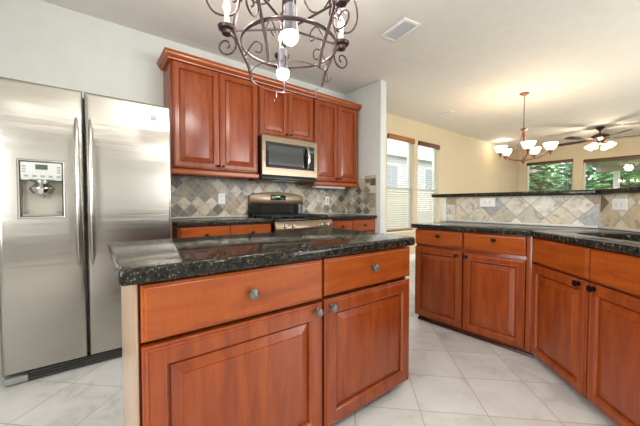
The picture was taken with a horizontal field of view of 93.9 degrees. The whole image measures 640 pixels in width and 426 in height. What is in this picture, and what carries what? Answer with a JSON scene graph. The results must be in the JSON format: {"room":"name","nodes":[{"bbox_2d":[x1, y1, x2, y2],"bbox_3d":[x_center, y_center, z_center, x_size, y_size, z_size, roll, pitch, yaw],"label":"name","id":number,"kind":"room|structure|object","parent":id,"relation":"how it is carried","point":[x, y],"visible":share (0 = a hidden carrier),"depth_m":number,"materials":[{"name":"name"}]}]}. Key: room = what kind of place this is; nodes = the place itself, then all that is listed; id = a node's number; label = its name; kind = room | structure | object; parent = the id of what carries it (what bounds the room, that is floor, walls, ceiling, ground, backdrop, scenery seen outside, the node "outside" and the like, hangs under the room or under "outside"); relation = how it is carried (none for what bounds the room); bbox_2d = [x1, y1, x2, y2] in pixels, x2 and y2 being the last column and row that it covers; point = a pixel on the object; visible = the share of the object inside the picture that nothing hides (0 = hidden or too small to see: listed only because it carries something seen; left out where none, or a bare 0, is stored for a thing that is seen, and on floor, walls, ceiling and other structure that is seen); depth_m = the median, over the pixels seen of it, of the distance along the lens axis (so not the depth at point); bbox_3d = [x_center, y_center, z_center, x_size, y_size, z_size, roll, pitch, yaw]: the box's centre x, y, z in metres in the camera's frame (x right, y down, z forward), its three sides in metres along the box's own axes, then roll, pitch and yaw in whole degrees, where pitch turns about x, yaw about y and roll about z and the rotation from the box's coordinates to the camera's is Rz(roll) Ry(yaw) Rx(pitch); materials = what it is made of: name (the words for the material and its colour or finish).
{"room":"kitchen","nodes":[
{"label":"kitchen","id":0,"kind":"room"},
{"bbox_2d":[0,0,344,346],"bbox_3d":[-1.555,-0.359,3.107,5.010,2.742,0.180,-1,2,-38],"label":"wall","id":1,"kind":"structure","parent":0,"point":[41,42],"depth_m":2.58,"materials":[{"name":"white paint"}]},
{"bbox_2d":[163,59,258,178],"bbox_3d":[-1.101,-0.911,3.099,0.876,1.079,0.355,-1,2,-38],"label":"upper cabinet","id":2,"kind":"object","parent":1,"relation":"attached to","point":[214,116],"visible":0.95,"depth_m":2.95,"materials":[{"name":"brown wood"}]},
{"bbox_2d":[157,47,360,110],"bbox_3d":[-0.511,-1.456,3.546,2.477,0.070,0.368,-1,2,-38],"label":"crown molding","id":3,"kind":"structure","parent":2,"relation":"attached to","point":[167,54],"depth_m":3.09,"materials":[{"name":"brown wood"}]},
{"bbox_2d":[171,175,344,218],"bbox_3d":[-0.624,-0.264,3.715,2.531,0.603,0.017,-1,2,-38],"label":"tile backsplash","id":4,"kind":"structure","parent":1,"relation":"attached to","point":[192,197],"depth_m":3.41,"materials":[{"name":"tile"}]},
{"bbox_2d":[218,193,224,203],"bbox_3d":[-1.096,-0.160,3.339,0.078,0.122,0.010,-1,2,-38],"label":"wall outlet","id":5,"kind":"object","parent":4,"relation":"attached to","point":[221,196],"visible":1,"depth_m":3.33,"materials":[{"name":"plastic"}]},
{"bbox_2d":[325,196,328,204],"bbox_3d":[0.106,-0.177,4.285,0.078,0.122,0.010,-1,2,-38],"label":"wall switch","id":6,"kind":"object","parent":4,"relation":"attached to","point":[326,197],"visible":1,"depth_m":4.28,"materials":[{"name":"plastic"}]},
{"bbox_2d":[257,83,312,141],"bbox_3d":[-0.457,-1.165,3.598,0.755,0.600,0.355,-1,2,-38],"label":"upper cabinet","id":7,"kind":"object","parent":1,"relation":"attached to","point":[290,116],"visible":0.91,"depth_m":3.45,"materials":[{"name":"brown wood"}]},
{"bbox_2d":[249,134,316,183],"bbox_3d":[-0.427,-0.618,3.581,0.754,0.485,0.429,-1,2,-38],"label":"microwave","id":8,"kind":"object","parent":7,"relation":"attached to","point":[280,159],"visible":0.92,"depth_m":3.42,"materials":[{"name":"silver metal"}]},
{"bbox_2d":[300,99,357,186],"bbox_3d":[0.142,-0.919,4.077,0.773,1.119,0.355,-1,2,-38],"label":"upper cabinet","id":9,"kind":"object","parent":1,"relation":"attached to","point":[334,126],"visible":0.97,"depth_m":3.94,"materials":[{"name":"brown wood"}]},
{"bbox_2d":[312,186,344,188],"bbox_3d":[0.126,-0.344,4.036,0.520,0.026,0.080,-1,2,-38],"label":"light","id":10,"kind":"object","parent":9,"relation":"attached to","point":[327,187],"visible":1,"depth_m":3.99,"materials":[{"name":"white paint"}]},
{"bbox_2d":[0,260,617,425],"bbox_3d":[3.258,1.060,3.168,12.600,0.100,6.500,-1,2,-38],"label":"floor","id":11,"kind":"structure","parent":0,"point":[456,378],"depth_m":1.72,"materials":[{"name":"tile"}]},
{"bbox_2d":[0,77,171,386],"bbox_3d":[-1.729,0.110,2.301,0.939,1.850,0.842,-1,2,-38],"label":"refrigerator","id":12,"kind":"object","parent":11,"relation":"on","point":[79,176],"visible":0.98,"depth_m":1.93,"materials":[{"name":"grey metal"}]},
{"bbox_2d":[172,223,270,238],"bbox_3d":[-1.016,0.558,3.023,0.891,0.912,0.642,-1,2,-38],"label":"base cabinet","id":13,"kind":"object","parent":11,"relation":"on","point":[232,229],"visible":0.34,"depth_m":2.72,"materials":[{"name":"brown wood"}]},
{"bbox_2d":[172,217,272,226],"bbox_3d":[-1.025,0.079,3.010,0.907,0.040,0.643,-1,2,-38],"label":"countertop","id":14,"kind":"structure","parent":13,"relation":"on","point":[222,220],"depth_m":2.79,"materials":[{"name":"black stone"}]},
{"bbox_2d":[121,246,409,425],"bbox_3d":[-0.222,0.625,1.607,1.384,0.860,0.752,-1,2,-38],"label":"kitchen island","id":15,"kind":"object","parent":11,"relation":"on","point":[314,342],"visible":0.89,"depth_m":1.19,"materials":[{"name":"brown wood"}]},
{"bbox_2d":[108,228,414,285],"bbox_3d":[-0.229,0.167,1.619,1.492,0.052,0.780,-1,2,-38],"label":"island countertop","id":16,"kind":"structure","parent":15,"relation":"on","point":[145,261],"depth_m":1.27,"materials":[{"name":"black stone"}]},
{"bbox_2d":[248,192,332,231],"bbox_3d":[-0.332,0.364,3.490,0.758,1.233,0.722,-1,2,-38],"label":"gas range","id":17,"kind":"object","parent":11,"relation":"on","point":[285,209],"visible":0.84,"depth_m":3.53,"materials":[{"name":"silver metal"}]},
{"bbox_2d":[261,216,330,221],"bbox_3d":[-0.342,0.066,3.494,0.758,0.020,0.570,-1,2,-38],"label":"cooktop","id":18,"kind":"object","parent":17,"relation":"in","point":[288,218],"depth_m":3.31,"materials":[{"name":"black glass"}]},
{"bbox_2d":[332,218,374,231],"bbox_3d":[0.257,0.530,4.025,0.809,0.912,0.642,-1,2,-38],"label":"base cabinet","id":19,"kind":"object","parent":11,"relation":"on","point":[368,225],"visible":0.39,"depth_m":3.81,"materials":[{"name":"brown wood"}]},
{"bbox_2d":[308,214,376,219],"bbox_3d":[0.254,0.051,4.016,0.813,0.040,0.643,-1,2,-38],"label":"countertop","id":20,"kind":"structure","parent":19,"relation":"on","point":[332,216],"depth_m":3.81,"materials":[{"name":"black stone"}]},
{"bbox_2d":[415,228,536,357],"bbox_3d":[1.420,0.586,2.653,0.652,0.877,0.950,-1,2,-38],"label":"base cabinet","id":21,"kind":"object","parent":11,"relation":"on","point":[476,285],"visible":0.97,"depth_m":2.39,"materials":[{"name":"brown wood"}]},
{"bbox_2d":[411,221,597,235],"bbox_3d":[1.498,0.129,2.567,0.653,0.040,1.225,-1,2,-38],"label":"countertop","id":22,"kind":"structure","parent":21,"relation":"on","point":[508,229],"depth_m":2.46,"materials":[{"name":"black stone"}]},
{"bbox_2d":[531,237,639,425],"bbox_3d":[1.689,0.617,1.571,0.602,0.877,1.080,0,2,7],"label":"base cabinet","id":23,"kind":"object","parent":11,"relation":"on","point":[585,313],"visible":0.99,"depth_m":1.56,"materials":[{"name":"brown wood"}]},
{"bbox_2d":[531,228,639,255],"bbox_3d":[1.738,0.155,1.663,0.641,0.040,1.322,0,2,7],"label":"countertop","id":24,"kind":"structure","parent":23,"relation":"on","point":[606,239],"depth_m":1.76,"materials":[{"name":"black stone"}]},
{"bbox_2d":[41,0,639,150],"bbox_3d":[3.258,-1.780,3.087,12.600,0.100,6.500,-1,2,-38],"label":"ceiling","id":25,"kind":"structure","parent":0,"point":[578,61],"depth_m":3.23,"materials":[{"name":"paint"}]},
{"bbox_2d":[205,0,357,101],"bbox_3d":[-0.131,-1.172,1.591,0.869,1.027,0.881,-1,2,-38],"label":"chandelier","id":26,"kind":"object","parent":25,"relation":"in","point":[288,18],"visible":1,"depth_m":1.59,"materials":[{"name":"metal"}]},
{"bbox_2d":[380,18,420,41],"bbox_3d":[0.751,-1.716,2.814,0.200,0.012,0.330,-1,2,-28],"label":"ceiling vent","id":27,"kind":"object","parent":25,"relation":"in","point":[404,26],"visible":1,"depth_m":2.80,"materials":[{"name":"white metal"}]},
{"bbox_2d":[436,110,454,114],"bbox_3d":[2.230,-1.787,5.332,0.140,0.012,0.280,-1,2,-38],"label":"ceiling vent","id":28,"kind":"object","parent":25,"relation":"in","point":[448,111],"visible":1,"depth_m":5.31,"materials":[{"name":"white metal"}]},
{"bbox_2d":[494,92,558,163],"bbox_3d":[3.039,-1.244,4.427,0.780,1.045,0.782,-1,2,-38],"label":"dining chandelier","id":29,"kind":"object","parent":25,"relation":"hanging from","point":[528,145],"visible":1,"depth_m":4.41,"materials":[{"name":"white glass"}]},
{"bbox_2d":[557,126,639,150],"bbox_3d":[5.958,-1.584,6.375,1.501,0.477,1.545,-1,2,-38],"label":"ceiling fan","id":30,"kind":"object","parent":25,"relation":"hanging from","point":[600,138],"visible":0.98,"depth_m":6.28,"materials":[{"name":"brown wood"}]},
{"bbox_2d":[345,80,385,233],"bbox_3d":[0.634,-0.393,4.275,0.115,2.742,0.690,-1,2,-38],"label":"wall","id":31,"kind":"structure","parent":0,"point":[371,117],"depth_m":4.04,"materials":[{"name":"white paint"}]},
{"bbox_2d":[345,175,375,214],"bbox_3d":[0.563,-0.248,4.259,0.019,0.540,0.605,-1,2,-38],"label":"tile backsplash","id":32,"kind":"structure","parent":31,"relation":"attached to","point":[360,200],"depth_m":4.21,"materials":[{"name":"tile"}]},
{"bbox_2d":[386,113,518,253],"bbox_3d":[3.297,-0.474,7.127,7.590,2.742,0.140,-1,2,-38],"label":"wall","id":33,"kind":"structure","parent":0,"point":[463,164],"depth_m":6.85,"materials":[{"name":"beige paint"}]},
{"bbox_2d":[387,138,409,229],"bbox_3d":[1.460,-0.548,5.723,0.810,1.770,0.050,-1,2,-38],"label":"window","id":34,"kind":"structure","parent":33,"relation":"in","point":[408,150],"depth_m":5.93,"materials":[{"name":"white paint"}]},
{"bbox_2d":[387,133,414,231],"bbox_3d":[1.520,-0.551,5.646,0.790,1.769,0.085,-1,2,-38],"label":"window blind","id":35,"kind":"object","parent":34,"relation":"attached to","point":[391,136],"visible":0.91,"depth_m":5.65,"materials":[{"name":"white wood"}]},
{"bbox_2d":[385,230,415,233],"bbox_3d":[1.510,0.351,5.686,0.910,0.025,0.110,-1,2,-38],"label":"trim","id":36,"kind":"structure","parent":33,"relation":"attached to","point":[401,230],"depth_m":5.58,"materials":[{"name":"beige paint"}]},
{"bbox_2d":[410,254,414,260],"bbox_3d":[3.266,0.840,7.041,7.388,0.120,0.013,-1,2,-38],"label":"baseboard","id":37,"kind":"structure","parent":33,"relation":"attached to","point":[412,256],"depth_m":5.90,"materials":[{"name":"white paint"}]},
{"bbox_2d":[418,145,435,220],"bbox_3d":[2.189,-0.559,6.297,0.775,1.760,0.050,-1,2,-38],"label":"window","id":38,"kind":"structure","parent":33,"relation":"in","point":[419,145],"depth_m":6.50,"materials":[{"name":"white paint"}]},
{"bbox_2d":[417,141,439,222],"bbox_3d":[2.249,-0.563,6.220,0.755,1.759,0.085,-1,2,-38],"label":"window blind","id":39,"kind":"object","parent":38,"relation":"attached to","point":[421,143],"visible":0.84,"depth_m":6.21,"materials":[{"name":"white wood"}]},
{"bbox_2d":[440,193,634,240],"bbox_3d":[1.962,0.449,2.252,0.621,1.175,2.508,0,2,-16],"label":"wall","id":40,"kind":"structure","parent":0,"point":[630,193],"depth_m":2.29,"materials":[{"name":"white paint"}]},
{"bbox_2d":[438,198,446,220],"bbox_3d":[1.346,-0.040,3.282,0.026,0.255,0.090,-1,2,-38],"label":"end post","id":41,"kind":"object","parent":40,"relation":"attached to","point":[442,201],"visible":0.97,"depth_m":3.27,"materials":[{"name":"beige paint"}]},
{"bbox_2d":[432,189,604,197],"bbox_3d":[1.830,-0.177,2.849,0.315,0.036,1.499,-1,2,-38],"label":"bar","id":42,"kind":"object","parent":40,"relation":"on","point":[562,192],"visible":0.77,"depth_m":2.64,"materials":[{"name":"black stone"}]},
{"bbox_2d":[446,195,598,227],"bbox_3d":[1.753,-0.025,2.766,0.020,0.255,1.222,-1,2,-38],"label":"tile backsplash","id":43,"kind":"structure","parent":40,"relation":"attached to","point":[564,210],"depth_m":2.62,"materials":[{"name":"tile"}]},
{"bbox_2d":[480,198,494,206],"bbox_3d":[1.630,-0.105,2.912,0.008,0.088,0.142,-1,2,-38],"label":"wall outlet","id":44,"kind":"object","parent":43,"relation":"attached to","point":[484,202],"visible":1,"depth_m":2.91,"materials":[{"name":"plastic"}]},
{"bbox_2d":[597,186,639,193],"bbox_3d":[2.178,-0.146,1.663,0.315,0.037,1.428,0,2,7],"label":"bar","id":45,"kind":"object","parent":40,"relation":"on","point":[623,190],"visible":0.93,"depth_m":2.07,"materials":[{"name":"black stone"}]},
{"bbox_2d":[599,193,639,231],"bbox_3d":[2.060,0.007,1.643,0.019,0.255,1.277,0,2,7],"label":"tile backsplash","id":46,"kind":"structure","parent":40,"relation":"attached to","point":[624,220],"depth_m":2.10,"materials":[{"name":"tile"}]},
{"bbox_2d":[612,199,627,209],"bbox_3d":[2.111,-0.060,2.108,0.008,0.080,0.122,0,2,7],"label":"wall outlet","id":47,"kind":"object","parent":46,"relation":"attached to","point":[617,204],"visible":1,"depth_m":2.10,"materials":[{"name":"plastic"}]},
{"bbox_2d":[518,137,639,191],"bbox_3d":[8.107,-0.469,6.941,0.140,2.742,6.100,-1,2,-38],"label":"wall","id":48,"kind":"structure","parent":0,"point":[578,153],"depth_m":8.15,"materials":[{"name":"beige paint"}]},
{"bbox_2d":[527,162,572,190],"bbox_3d":[6.715,-0.705,8.761,0.050,1.610,1.110,-1,2,-38],"label":"window","id":49,"kind":"structure","parent":48,"relation":"in","point":[572,162],"depth_m":9.14,"materials":[{"name":"beige paint"}]},
{"bbox_2d":[527,159,572,190],"bbox_3d":[6.670,-0.706,8.725,0.085,1.607,1.090,-1,2,-38],"label":"window blind","id":50,"kind":"object","parent":49,"relation":"attached to","point":[565,160],"visible":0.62,"depth_m":8.64,"materials":[{"name":"brown wood"}]},
{"bbox_2d":[583,163,585,189],"bbox_3d":[7.909,-0.636,7.245,0.050,1.560,2.330,-1,2,-38],"label":"window","id":51,"kind":"structure","parent":48,"relation":"in","point":[584,175],"depth_m":8.12,"materials":[{"name":"beige paint"}]},
{"bbox_2d":[584,155,639,188],"bbox_3d":[7.863,-0.638,7.210,0.085,1.557,2.310,-1,2,-38],"label":"window blind","id":52,"kind":"object","parent":48,"relation":"attached to","point":[636,157],"visible":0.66,"depth_m":7.66,"materials":[{"name":"brown wood"}]},
{"label":"outside","id":53,"kind":"structure","parent":0,"visible":0},
{"bbox_3d":[7.292,0.929,13.405,52.000,0.180,40.000,-1,2,-38],"label":"ground","id":54,"kind":"structure","parent":53,"visible":0},
{"bbox_2d":[387,139,431,188],"bbox_3d":[2.420,-1.721,15.478,11.600,5.000,3.800,-1,2,-38],"label":"neighbor house","id":55,"kind":"structure","parent":54,"relation":"on","point":[391,141],"depth_m":15.12,"materials":[{"name":"white"}]},
{"bbox_2d":[387,190,431,227],"bbox_3d":[3.521,0.005,11.778,9.095,1.760,0.150,-1,2,-38],"label":"fence","id":56,"kind":"object","parent":54,"relation":"on","point":[387,190],"visible":0.07,"depth_m":11.39,"materials":[{"name":"beige wood"}]},
{"bbox_2d":[529,163,565,190],"bbox_3d":[7.980,-0.827,11.792,2.398,3.437,2.802,-1,2,-38],"label":"shrub","id":57,"kind":"object","parent":54,"relation":"on","point":[545,187],"visible":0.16,"depth_m":10.95,"materials":[{"name":"green plant"}]},
{"bbox_2d":[552,162,631,190],"bbox_3d":[11.505,-0.763,12.857,2.618,3.627,3.209,-1,2,-38],"label":"shrub","id":58,"kind":"object","parent":54,"relation":"on","point":[567,173],"visible":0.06,"depth_m":12.83,"materials":[{"name":"green plant"}]},
{"bbox_2d":[585,170,639,189],"bbox_3d":[10.583,-0.368,10.154,1.764,3.011,2.811,-1,2,-38],"label":"shrub","id":59,"kind":"object","parent":54,"relation":"on","point":[635,177],"visible":0.15,"depth_m":10.23,"materials":[{"name":"green plant"}]},
{"bbox_2d":[586,158,639,187],"bbox_3d":[9.540,-0.273,7.471,2.640,2.560,4.350,-1,2,-38],"label":"patio cover","id":60,"kind":"object","parent":54,"relation":"on","point":[637,162],"visible":0.29,"depth_m":9.34,"materials":[{"name":"white paint"}]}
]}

